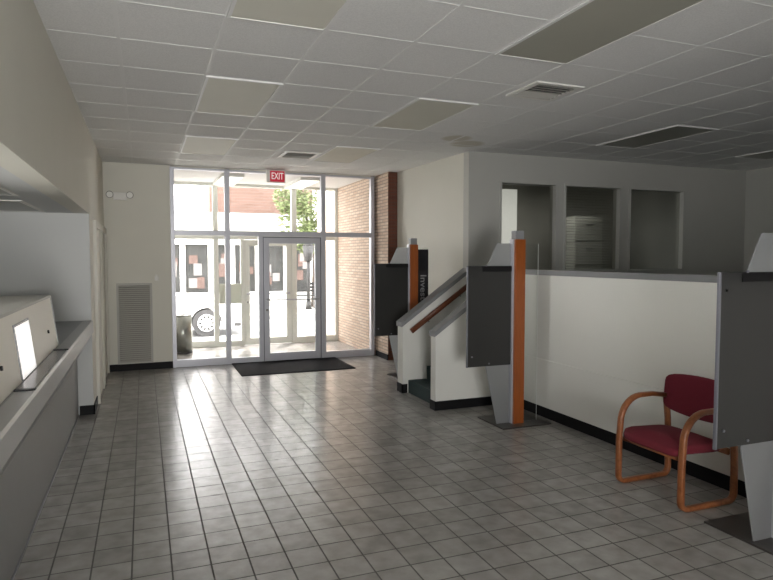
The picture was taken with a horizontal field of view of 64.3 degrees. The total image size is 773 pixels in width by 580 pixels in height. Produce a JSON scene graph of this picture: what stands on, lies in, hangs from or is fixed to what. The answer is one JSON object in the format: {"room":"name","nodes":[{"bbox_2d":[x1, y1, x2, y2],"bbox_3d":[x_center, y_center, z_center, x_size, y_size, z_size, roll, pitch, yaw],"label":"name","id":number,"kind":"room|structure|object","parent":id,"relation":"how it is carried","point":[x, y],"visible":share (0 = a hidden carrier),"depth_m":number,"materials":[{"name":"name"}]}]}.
{"room":"bank lobby","nodes":[
{"label":"bank lobby","id":0,"kind":"room"},
{"bbox_2d":[0,0,88,213],"bbox_3d":[-2.641,-0.970,1.031,3.080,0.910,10.349,-1,3,-22],"label":"soffit","id":1,"kind":"structure","parent":0,"point":[44,158],"depth_m":3.49,"materials":[{"name":"beige paint"}]},
{"bbox_2d":[0,186,18,195],"bbox_3d":[-2.743,-0.667,4.005,0.460,0.008,0.920,-1,3,-22],"label":"soffit light","id":2,"kind":"object","parent":1,"relation":"attached to","point":[3,191],"visible":1,"depth_m":4.30,"materials":[{"name":"white plastic"}]},
{"bbox_2d":[0,189,10,194],"bbox_3d":[-2.743,-0.669,4.005,0.400,0.005,0.860,-1,3,-22],"label":"diffuser","id":3,"kind":"object","parent":2,"relation":"attached to","point":[2,191],"depth_m":4.30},
{"bbox_2d":[0,200,44,211],"bbox_3d":[-3.401,-0.742,5.426,0.520,0.008,1.250,-1,3,-22],"label":"soffit light","id":4,"kind":"object","parent":1,"relation":"attached to","point":[5,205],"visible":1,"depth_m":5.47,"materials":[{"name":"white plastic"}]},
{"bbox_2d":[0,153,93,414],"bbox_3d":[-4.563,-0.167,5.949,3.080,3.030,0.121,-1,3,-22],"label":"wall","id":5,"kind":"structure","parent":0,"point":[41,253],"depth_m":6.33,"materials":[{"name":"grey paint"}]},
{"bbox_2d":[87,127,103,402],"bbox_3d":[-3.642,-0.257,7.644,0.120,3.030,2.600,-1,3,-22],"label":"wall","id":6,"kind":"structure","parent":0,"point":[95,173],"depth_m":6.88,"materials":[{"name":"beige paint"}]},
{"bbox_2d":[80,396,97,414],"bbox_3d":[-3.247,1.259,6.716,0.147,0.100,0.462,-1,3,-22],"label":"baseboard","id":7,"kind":"structure","parent":6,"relation":"attached to","point":[87,409],"depth_m":6.51,"materials":[{"name":"black plastic"}]},
{"bbox_2d":[93,220,104,403],"bbox_3d":[-3.442,0.234,7.372,0.035,2.080,0.960,-1,3,-22],"label":"door","id":8,"kind":"structure","parent":6,"relation":"in","point":[97,231],"depth_m":7.37,"materials":[{"name":"white"}]},
{"bbox_2d":[101,225,109,384],"bbox_3d":[-3.849,0.179,8.403,0.035,2.080,0.980,-1,3,-22],"label":"door","id":9,"kind":"structure","parent":6,"relation":"in","point":[104,236],"depth_m":8.67,"materials":[{"name":"white"}]},
{"bbox_2d":[102,162,375,364],"bbox_3d":[-3.468,-0.338,9.189,7.500,3.030,0.150,-1,3,-22],"label":"wall","id":10,"kind":"structure","parent":0,"point":[138,230],"depth_m":9.03,"materials":[{"name":"beige paint"}]},
{"bbox_2d":[106,191,132,199],"bbox_3d":[-3.835,-1.356,8.844,0.365,0.119,0.121,-1,3,-22],"label":"emergency light","id":11,"kind":"object","parent":10,"relation":"attached to","point":[116,195],"visible":1,"depth_m":8.84,"materials":[{"name":"white plastic"}]},
{"bbox_2d":[116,283,152,364],"bbox_3d":[-3.699,0.493,9.047,0.485,1.185,0.024,-1,3,-22],"label":"air vent","id":12,"kind":"object","parent":10,"relation":"in","point":[134,300],"visible":1,"depth_m":9.04,"materials":[{"name":"grey metal"}]},
{"bbox_2d":[110,361,172,371],"bbox_3d":[-3.641,1.133,9.111,0.905,0.100,0.012,-1,3,-22],"label":"baseboard","id":13,"kind":"structure","parent":10,"relation":"attached to","point":[155,365],"depth_m":9.11,"materials":[{"name":"black plastic"}]},
{"bbox_2d":[169,166,373,367],"bbox_3d":[-1.730,-0.372,9.842,3.245,3.030,0.090,-1,3,-22],"label":"window","id":14,"kind":"structure","parent":10,"relation":"in","point":[226,233],"depth_m":9.79,"materials":[{"name":"silver metal"}]},
{"bbox_2d":[232,236,263,362],"bbox_3d":[-2.200,0.150,9.683,0.507,2.005,0.086,-1,3,-22],"label":"window","id":15,"kind":"structure","parent":14,"relation":"attached to","point":[260,358],"depth_m":9.72,"materials":[{"name":"silver metal"}]},
{"bbox_2d":[263,237,321,360],"bbox_3d":[-1.510,0.138,9.920,0.952,1.983,0.120,-1,3,-22],"label":"door","id":16,"kind":"structure","parent":14,"relation":"attached to","point":[317,353],"depth_m":9.92,"materials":[{"name":"silver metal"}]},
{"bbox_2d":[317,179,368,348],"bbox_3d":[-0.720,-0.543,12.146,0.390,3.530,3.454,-1,3,-22],"label":"brick wall","id":17,"kind":"structure","parent":0,"point":[353,198],"depth_m":11.53,"materials":[{"name":"beige brick"}]},
{"bbox_2d":[174,181,337,347],"bbox_3d":[-2.471,-0.469,11.697,3.200,3.030,0.090,-1,3,-22],"label":"window","id":18,"kind":"structure","parent":17,"relation":"in","point":[293,213],"depth_m":11.84,"materials":[{"name":"silver metal"}]},
{"bbox_2d":[220,240,244,346],"bbox_3d":[-2.913,0.051,11.550,0.470,2.005,0.086,-1,3,-22],"label":"window","id":19,"kind":"structure","parent":18,"relation":"attached to","point":[241,342],"depth_m":11.59,"materials":[{"name":"silver metal"}]},
{"bbox_2d":[219,284,240,303],"bbox_3d":[-2.930,0.070,11.526,0.400,0.370,0.016,-1,3,-22],"label":"panel","id":20,"kind":"object","parent":19,"relation":"attached to","point":[235,288],"visible":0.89,"depth_m":11.54,"materials":[{"name":"grey"}]},
{"bbox_2d":[244,240,291,344],"bbox_3d":[-2.259,0.041,11.772,0.906,1.983,0.120,-1,3,-22],"label":"door","id":21,"kind":"structure","parent":18,"relation":"attached to","point":[288,338],"depth_m":11.77,"materials":[{"name":"silver metal"}]},
{"bbox_2d":[14,341,772,579],"bbox_3d":[0.904,1.459,5.010,12.900,0.120,15.300,-1,3,-22],"label":"floor","id":22,"kind":"structure","parent":0,"point":[211,472],"depth_m":4.37,"materials":[{"name":"grey tile"}]},
{"bbox_2d":[0,320,92,579],"bbox_3d":[-1.784,1.036,2.390,0.595,1.000,8.648,-1,3,-22],"label":"counter","id":23,"kind":"object","parent":22,"relation":"on","point":[37,426],"depth_m":3.65,"materials":[{"name":"grey laminate"}]},
{"bbox_2d":[0,295,58,403],"bbox_3d":[-2.078,0.393,1.466,1.594,0.380,6.212,-1,3,-22],"label":"station","id":24,"kind":"object","parent":23,"relation":"on","point":[28,332],"visible":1,"depth_m":3.49,"materials":[{"name":"grey plastic"}]},
{"bbox_2d":[0,295,50,318],"bbox_3d":[-2.100,0.212,1.448,1.548,0.018,6.212,-1,3,-22],"label":"shelf","id":25,"kind":"object","parent":24,"relation":"attached to","point":[10,306],"depth_m":3.83,"materials":[{"name":"grey"}]},
{"bbox_2d":[13,348,68,391],"bbox_3d":[-2.062,0.461,3.728,0.096,0.008,1.475,-1,3,-22],"label":"tray","id":26,"kind":"object","parent":23,"relation":"on","point":[30,384],"visible":1,"depth_m":3.52,"materials":[{"name":"black"}]},
{"bbox_2d":[0,321,81,406],"bbox_3d":[-1.828,0.563,2.347,0.499,0.050,8.648,-1,3,-22],"label":"countertop","id":27,"kind":"structure","parent":23,"relation":"on","point":[64,329],"depth_m":5.51,"materials":[{"name":"grey laminate"}]},
{"bbox_2d":[176,314,192,354],"bbox_3d":[-3.541,0.763,10.698,0.320,0.674,0.320,-1,3,-22],"label":"trash can","id":28,"kind":"object","parent":22,"relation":"on","point":[183,321],"visible":0.8,"depth_m":10.56,"materials":[{"name":"metal"}]},
{"bbox_2d":[232,357,354,375],"bbox_3d":[-1.442,1.161,9.417,1.680,0.012,1.080,-1,3,-22],"label":"door mat","id":29,"kind":"object","parent":22,"relation":"on","point":[329,363],"visible":1,"depth_m":9.33,"materials":[{"name":"black rubber"}]},
{"bbox_2d":[374,172,396,359],"bbox_3d":[0.061,-0.394,10.255,0.330,3.030,0.645,-1,3,-22],"label":"brick pier","id":30,"kind":"object","parent":22,"relation":"on","point":[385,184],"visible":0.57,"depth_m":10.00,"materials":[{"name":"brown brick"}]},
{"bbox_2d":[376,350,387,359],"bbox_3d":[-0.077,1.080,10.219,0.014,0.090,0.545,-1,3,-22],"label":"baseboard","id":31,"kind":"object","parent":30,"relation":"attached to","point":[378,353],"visible":1,"depth_m":10.20,"materials":[{"name":"black plastic"}]},
{"bbox_2d":[374,238,427,378],"bbox_3d":[0.211,0.251,8.521,0.878,1.925,0.490,-1,3,-22],"label":"display stand","id":32,"kind":"object","parent":22,"relation":"on","point":[400,285],"visible":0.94,"depth_m":8.40,"materials":[{"name":"grey"}]},
{"bbox_2d":[418,249,427,302],"bbox_3d":[0.499,-0.025,8.532,0.174,1.075,0.005,-1,3,-22],"label":"poster","id":33,"kind":"object","parent":32,"relation":"attached to","point":[422,253],"depth_m":8.52,"materials":[{"name":"black paper"}]},
{"bbox_2d":[408,365,430,402],"bbox_3d":[0.762,1.037,7.327,0.750,0.480,0.800,-1,3,-22],"label":"staircase","id":34,"kind":"structure","parent":22,"relation":"on","point":[420,388],"depth_m":7.34,"materials":[{"name":"green carpet"}]},
{"bbox_2d":[466,231,550,429],"bbox_3d":[1.147,0.375,6.152,0.878,1.925,0.490,-1,3,-22],"label":"display stand","id":35,"kind":"object","parent":22,"relation":"on","point":[495,291],"visible":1,"depth_m":6.05,"materials":[{"name":"grey metal"}]},
{"bbox_2d":[615,374,737,511],"bbox_3d":[2.038,1.031,4.337,0.533,0.805,0.610,-1,3,-22],"label":"armchair","id":36,"kind":"object","parent":22,"relation":"on","point":[692,396],"visible":0.82,"depth_m":4.32,"materials":[{"name":"red fabric"}]},
{"bbox_2d":[704,233,772,554],"bbox_3d":[2.191,0.508,3.622,0.878,1.925,0.490,-1,3,-22],"label":"display stand","id":37,"kind":"object","parent":22,"relation":"on","point":[743,381],"visible":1,"depth_m":3.48,"materials":[{"name":"grey"}]},
{"bbox_2d":[33,0,772,189],"bbox_3d":[0.886,-1.753,4.888,12.900,0.252,15.400,-1,3,-22],"label":"ceiling","id":38,"kind":"structure","parent":0,"point":[135,71],"depth_m":4.76,"materials":[{"name":"tile"}]},
{"bbox_2d":[180,135,238,155],"bbox_3d":[-2.204,-1.763,7.563,0.585,0.012,1.220,-1,3,-22],"label":"recessed light","id":39,"kind":"object","parent":38,"relation":"in","point":[199,145],"visible":1,"depth_m":7.48,"materials":[{"name":"white plastic"}]},
{"bbox_2d":[229,174,243,185],"bbox_3d":[-2.634,-1.898,10.492,0.270,0.050,1.609,-1,3,-22],"label":"light","id":40,"kind":"object","parent":38,"relation":"attached to","point":[234,179],"depth_m":10.31,"materials":[{"name":"white plastic"}]},
{"bbox_2d":[215,177,241,185],"bbox_3d":[-2.756,-1.911,10.680,0.320,0.045,1.310,-1,3,-22],"label":"diffuser","id":41,"kind":"object","parent":40,"relation":"attached to","point":[219,181],"depth_m":10.71,"materials":[{"name":"white"}]},
{"bbox_2d":[194,76,282,117],"bbox_3d":[-1.308,-1.644,5.296,0.585,0.012,1.220,-1,3,-22],"label":"recessed light","id":42,"kind":"object","parent":38,"relation":"in","point":[218,95],"visible":1,"depth_m":5.20,"materials":[{"name":"white plastic"}]},
{"bbox_2d":[266,170,284,182],"bbox_3d":[-1.725,-1.771,9.588,0.290,0.201,0.069,-1,3,-22],"label":"exit sign","id":43,"kind":"object","parent":38,"relation":"hanging from","point":[272,176],"visible":1,"depth_m":9.55,"materials":[{"name":"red plastic"}]},
{"bbox_2d":[226,0,351,31],"bbox_3d":[-0.412,-1.525,3.030,0.585,0.012,1.220,-1,3,-22],"label":"recessed light","id":44,"kind":"object","parent":38,"relation":"in","point":[318,15],"visible":1,"depth_m":3.42,"materials":[{"name":"white plastic"}]},
{"bbox_2d":[278,151,320,158],"bbox_3d":[-1.168,-1.792,8.186,0.470,0.020,0.470,-1,3,-22],"label":"ceiling vent","id":45,"kind":"object","parent":38,"relation":"in","point":[286,154],"visible":1,"depth_m":8.12,"materials":[{"name":"white plastic"}]},
{"bbox_2d":[284,177,319,188],"bbox_3d":[-1.537,-1.933,11.160,0.360,0.050,1.350,-1,3,-22],"label":"light","id":46,"kind":"object","parent":38,"relation":"attached to","point":[302,182],"visible":0.89,"depth_m":11.00,"materials":[{"name":"white plastic"}]},
{"bbox_2d":[287,180,317,188],"bbox_3d":[-1.537,-1.936,11.160,0.320,0.045,1.310,-1,3,-22],"label":"diffuser","id":47,"kind":"object","parent":46,"relation":"attached to","point":[296,184],"depth_m":11.15,"materials":[{"name":"white"}]},
{"bbox_2d":[311,146,380,162],"bbox_3d":[-0.570,-1.797,8.207,0.586,0.012,1.220,-1,3,-22],"label":"recessed light","id":48,"kind":"object","parent":38,"relation":"in","point":[337,154],"visible":1,"depth_m":8.13,"materials":[{"name":"white plastic"}]},
{"bbox_2d":[370,98,478,130],"bbox_3d":[0.326,-1.678,5.941,0.586,0.012,1.220,-1,3,-22],"label":"recessed light","id":49,"kind":"object","parent":38,"relation":"in","point":[421,114],"visible":1,"depth_m":5.86,"materials":[{"name":"white plastic"}]},
{"bbox_2d":[506,81,584,100],"bbox_3d":[1.295,-1.628,5.056,0.450,0.020,0.450,-1,3,-22],"label":"ceiling vent","id":50,"kind":"object","parent":38,"relation":"in","point":[537,90],"visible":1,"depth_m":5.03,"materials":[{"name":"white plastic"}]},
{"bbox_2d":[495,0,708,64],"bbox_3d":[1.222,-1.559,3.674,0.586,0.012,1.220,-1,3,-22],"label":"recessed light","id":51,"kind":"object","parent":38,"relation":"in","point":[592,26],"visible":1,"depth_m":3.66,"materials":[{"name":"white plastic"}]},
{"bbox_2d":[597,125,718,148],"bbox_3d":[3.050,-1.734,7.014,0.586,0.012,1.220,-1,3,-22],"label":"recessed light","id":52,"kind":"object","parent":38,"relation":"in","point":[675,132],"visible":1,"depth_m":6.92,"materials":[{"name":"white"}]},
{"bbox_2d":[736,150,772,159],"bbox_3d":[5.228,-1.780,7.873,0.585,0.012,1.220,-1,3,-22],"label":"recessed light","id":53,"kind":"object","parent":38,"relation":"in","point":[766,155],"visible":1,"depth_m":8.28,"materials":[{"name":"white plastic"}]},
{"bbox_2d":[742,151,772,158],"bbox_3d":[5.228,-1.782,7.873,0.541,0.008,1.176,-1,3,-22],"label":"diffuser","id":54,"kind":"object","parent":53,"relation":"attached to","point":[768,154],"depth_m":8.21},
{"bbox_2d":[396,268,465,392],"bbox_3d":[0.628,0.488,7.766,1.015,1.530,0.183,-1,3,-22],"label":"wall","id":55,"kind":"structure","parent":0,"point":[414,349],"depth_m":7.62,"materials":[{"name":"white paint"}]},
{"bbox_2d":[397,382,406,392],"bbox_3d":[0.193,1.206,7.631,0.070,0.110,0.173,-1,3,-22],"label":"baseboard","id":56,"kind":"structure","parent":55,"relation":"attached to","point":[402,388],"depth_m":7.56,"materials":[{"name":"black plastic"}]},
{"bbox_2d":[410,284,465,332],"bbox_3d":[0.730,0.168,7.661,0.966,0.702,0.080,-1,3,-22],"label":"handrail","id":57,"kind":"object","parent":55,"relation":"attached to","point":[460,291],"visible":0.92,"depth_m":7.59,"materials":[{"name":"brown wood"}]},
{"bbox_2d":[429,301,490,401],"bbox_3d":[1.005,0.534,6.896,1.097,1.530,0.144,-1,3,-22],"label":"wall","id":58,"kind":"structure","parent":0,"point":[451,379],"depth_m":6.74,"materials":[{"name":"white paint"}]},
{"bbox_2d":[430,396,492,410],"bbox_3d":[0.944,1.249,6.906,0.952,0.100,0.130,-1,3,-22],"label":"baseboard","id":59,"kind":"structure","parent":58,"relation":"attached to","point":[480,401],"depth_m":6.79,"materials":[{"name":"black plastic"}]},
{"bbox_2d":[502,184,612,269],"bbox_3d":[2.295,-0.471,11.729,4.910,3.030,0.150,-1,3,-22],"label":"wall","id":60,"kind":"structure","parent":0,"point":[533,202],"depth_m":11.90,"materials":[{"name":"grey paint"}]},
{"bbox_2d":[502,189,516,242],"bbox_3d":[2.254,-1.027,11.641,0.470,1.750,0.030,-1,3,-22],"label":"window","id":61,"kind":"structure","parent":60,"relation":"in","point":[509,196],"depth_m":11.63,"materials":[{"name":"white glass"}]},
{"bbox_2d":[397,153,746,497],"bbox_3d":[2.538,-0.077,4.229,0.185,3.030,12.399,-1,3,-22],"label":"wall","id":62,"kind":"structure","parent":0,"point":[601,339],"depth_m":5.65,"materials":[{"name":"white paint"}]},
{"bbox_2d":[463,151,745,274],"bbox_3d":[3.351,-0.326,8.962,4.980,3.030,0.140,-1,3,-22],"label":"wall","id":63,"kind":"structure","parent":0,"point":[714,198],"depth_m":8.89,"materials":[{"name":"paint"}]},
{"bbox_2d":[499,180,557,269],"bbox_3d":[1.897,-0.849,8.343,0.920,1.220,0.132,-1,3,-22],"label":"window","id":64,"kind":"structure","parent":63,"relation":"in","point":[553,186],"depth_m":8.45,"materials":[{"name":"paint"}]},
{"bbox_2d":[563,183,621,271],"bbox_3d":[2.892,-0.870,8.735,1.000,1.220,0.132,-1,3,-22],"label":"window","id":65,"kind":"structure","parent":63,"relation":"in","point":[617,213],"depth_m":8.85,"materials":[{"name":"paint"}]},
{"bbox_2d":[565,187,612,268],"bbox_3d":[2.843,-0.894,8.858,0.980,1.184,0.045,-1,3,-22],"label":"window blind","id":66,"kind":"object","parent":65,"relation":"attached to","point":[566,187],"visible":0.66,"depth_m":8.88,"materials":[{"name":"grey plastic"}]},
{"bbox_2d":[627,187,685,270],"bbox_3d":[3.985,-0.892,9.166,1.070,1.220,0.132,-1,3,-22],"label":"window","id":67,"kind":"structure","parent":63,"relation":"in","point":[680,212],"depth_m":9.30,"materials":[{"name":"paint"}]},
{"bbox_2d":[612,167,772,271],"bbox_3d":[7.063,-0.199,6.550,0.150,3.030,13.400,-1,3,-22],"label":"wall","id":68,"kind":"structure","parent":0,"point":[653,214],"depth_m":11.23,"materials":[{"name":"paint"}]},
{"bbox_3d":[2.840,0.525,10.398,4.910,0.100,2.820,-1,3,-22],"label":"floor","id":69,"kind":"structure","parent":0,"visible":0},
{"bbox_2d":[565,216,601,269],"bbox_3d":[3.455,-0.434,11.121,0.600,1.740,0.635,-1,3,-22],"label":"filing cabinet","id":70,"kind":"object","parent":69,"relation":"on","point":[567,218],"visible":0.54,"depth_m":10.82,"materials":[{"name":"grey metal"}]},
{"label":"outside","id":71,"kind":"structure","parent":0,"visible":0},
{"bbox_2d":[210,301,314,319],"bbox_3d":[-6.108,0.346,29.147,70.000,0.270,21.400,-1,3,-22],"label":"pavement","id":72,"kind":"structure","parent":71,"point":[277,309],"depth_m":19.91,"materials":[{"name":"concrete"}]},
{"bbox_2d":[174,186,312,302],"bbox_3d":[-9.315,-2.065,24.050,12.390,5.080,4.280,-1,3,-22],"label":"building","id":73,"kind":"structure","parent":72,"relation":"on","point":[251,209],"depth_m":23.38,"materials":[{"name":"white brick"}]},
{"bbox_2d":[189,278,196,287],"bbox_3d":[-7.208,-0.255,22.948,0.325,0.358,0.015,-1,3,-22],"label":"poster","id":74,"kind":"object","parent":73,"relation":"attached to","point":[192,281],"depth_m":22.94,"materials":[{"name":"grey paper"}]},
{"bbox_2d":[189,255,197,263],"bbox_3d":[-7.199,-1.133,22.914,0.315,0.314,0.015,-1,3,-22],"label":"poster","id":75,"kind":"object","parent":73,"relation":"attached to","point":[193,259],"depth_m":22.91,"materials":[{"name":"pink paper"}]},
{"bbox_2d":[193,264,201,275],"bbox_3d":[-7.055,-0.765,22.986,0.298,0.447,0.015,-1,3,-22],"label":"poster","id":76,"kind":"object","parent":73,"relation":"attached to","point":[197,268],"depth_m":22.98,"materials":[{"name":"grey paper"}]},
{"bbox_2d":[197,277,204,288],"bbox_3d":[-6.954,-0.267,23.043,0.267,0.430,0.015,-1,3,-22],"label":"poster","id":77,"kind":"object","parent":73,"relation":"attached to","point":[200,280],"depth_m":23.04,"materials":[{"name":"pink paper"}]},
{"bbox_2d":[219,264,224,276],"bbox_3d":[-6.224,-0.746,23.307,0.308,0.499,0.015,-1,3,-22],"label":"poster","id":78,"kind":"object","parent":73,"relation":"attached to","point":[221,266],"depth_m":23.30,"materials":[{"name":"pink paper"}]},
{"bbox_2d":[273,273,279,280],"bbox_3d":[-4.319,-0.508,24.076,0.280,0.319,0.015,-1,3,-22],"label":"poster","id":79,"kind":"object","parent":73,"relation":"attached to","point":[276,276],"depth_m":24.07,"materials":[{"name":"grey paper"}]},
{"bbox_2d":[297,270,302,279],"bbox_3d":[-3.446,-0.590,24.413,0.282,0.394,0.015,-1,3,-22],"label":"poster","id":80,"kind":"object","parent":73,"relation":"attached to","point":[299,272],"depth_m":24.41,"materials":[{"name":"pink paper"}]},
{"bbox_2d":[298,254,305,265],"bbox_3d":[-3.354,-1.183,24.431,0.319,0.486,0.015,-1,3,-22],"label":"poster","id":81,"kind":"object","parent":73,"relation":"attached to","point":[301,262],"depth_m":24.41,"materials":[{"name":"white paper"}]},
{"bbox_2d":[303,262,310,268],"bbox_3d":[-3.179,-0.980,24.502,0.335,0.278,0.015,-1,3,-22],"label":"poster","id":82,"kind":"object","parent":73,"relation":"attached to","point":[304,263],"depth_m":24.48,"materials":[{"name":"grey paper"}]},
{"bbox_2d":[272,189,316,306],"bbox_3d":[-2.369,-1.980,21.812,3.414,5.152,2.269,-1,3,-22],"label":"street tree","id":83,"kind":"object","parent":72,"relation":"on","point":[306,226],"visible":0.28,"depth_m":21.15,"materials":[{"name":"green plant"}]},
{"bbox_2d":[285,282,314,307],"bbox_3d":[-2.864,0.196,21.045,1.100,0.880,0.480,-1,3,-22],"label":"bench","id":84,"kind":"object","parent":72,"relation":"on","point":[311,283],"visible":0.38,"depth_m":21.25,"materials":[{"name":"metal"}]},
{"bbox_2d":[302,244,313,309],"bbox_3d":[-2.627,-0.511,20.682,0.400,2.330,0.400,-1,3,-22],"label":"street lamp","id":85,"kind":"object","parent":72,"relation":"on","point":[308,249],"visible":0.8,"depth_m":20.62,"materials":[{"name":"black metal"}]},
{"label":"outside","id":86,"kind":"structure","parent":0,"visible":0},
{"bbox_2d":[192,332,314,340],"bbox_3d":[-0.925,1.148,13.314,32.000,0.330,1.500,-1,3,-22],"label":"pavement","id":87,"kind":"structure","parent":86,"point":[298,334],"depth_m":12.96,"materials":[{"name":"concrete"}]},
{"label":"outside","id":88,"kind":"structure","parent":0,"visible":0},
{"bbox_2d":[192,317,314,337],"bbox_3d":[-1.224,1.080,16.798,70.000,0.200,5.200,-1,3,-22],"label":"road","id":89,"kind":"structure","parent":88,"point":[304,325],"depth_m":16.41,"materials":[{"name":"white asphalt"}]},
{"bbox_2d":[176,293,240,336],"bbox_3d":[-6.001,0.382,14.655,5.070,1.420,1.635,-1,3,-22],"label":"parked car","id":90,"kind":"object","parent":89,"relation":"on","point":[199,306],"visible":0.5,"depth_m":14.49,"materials":[{"name":"white paint"}]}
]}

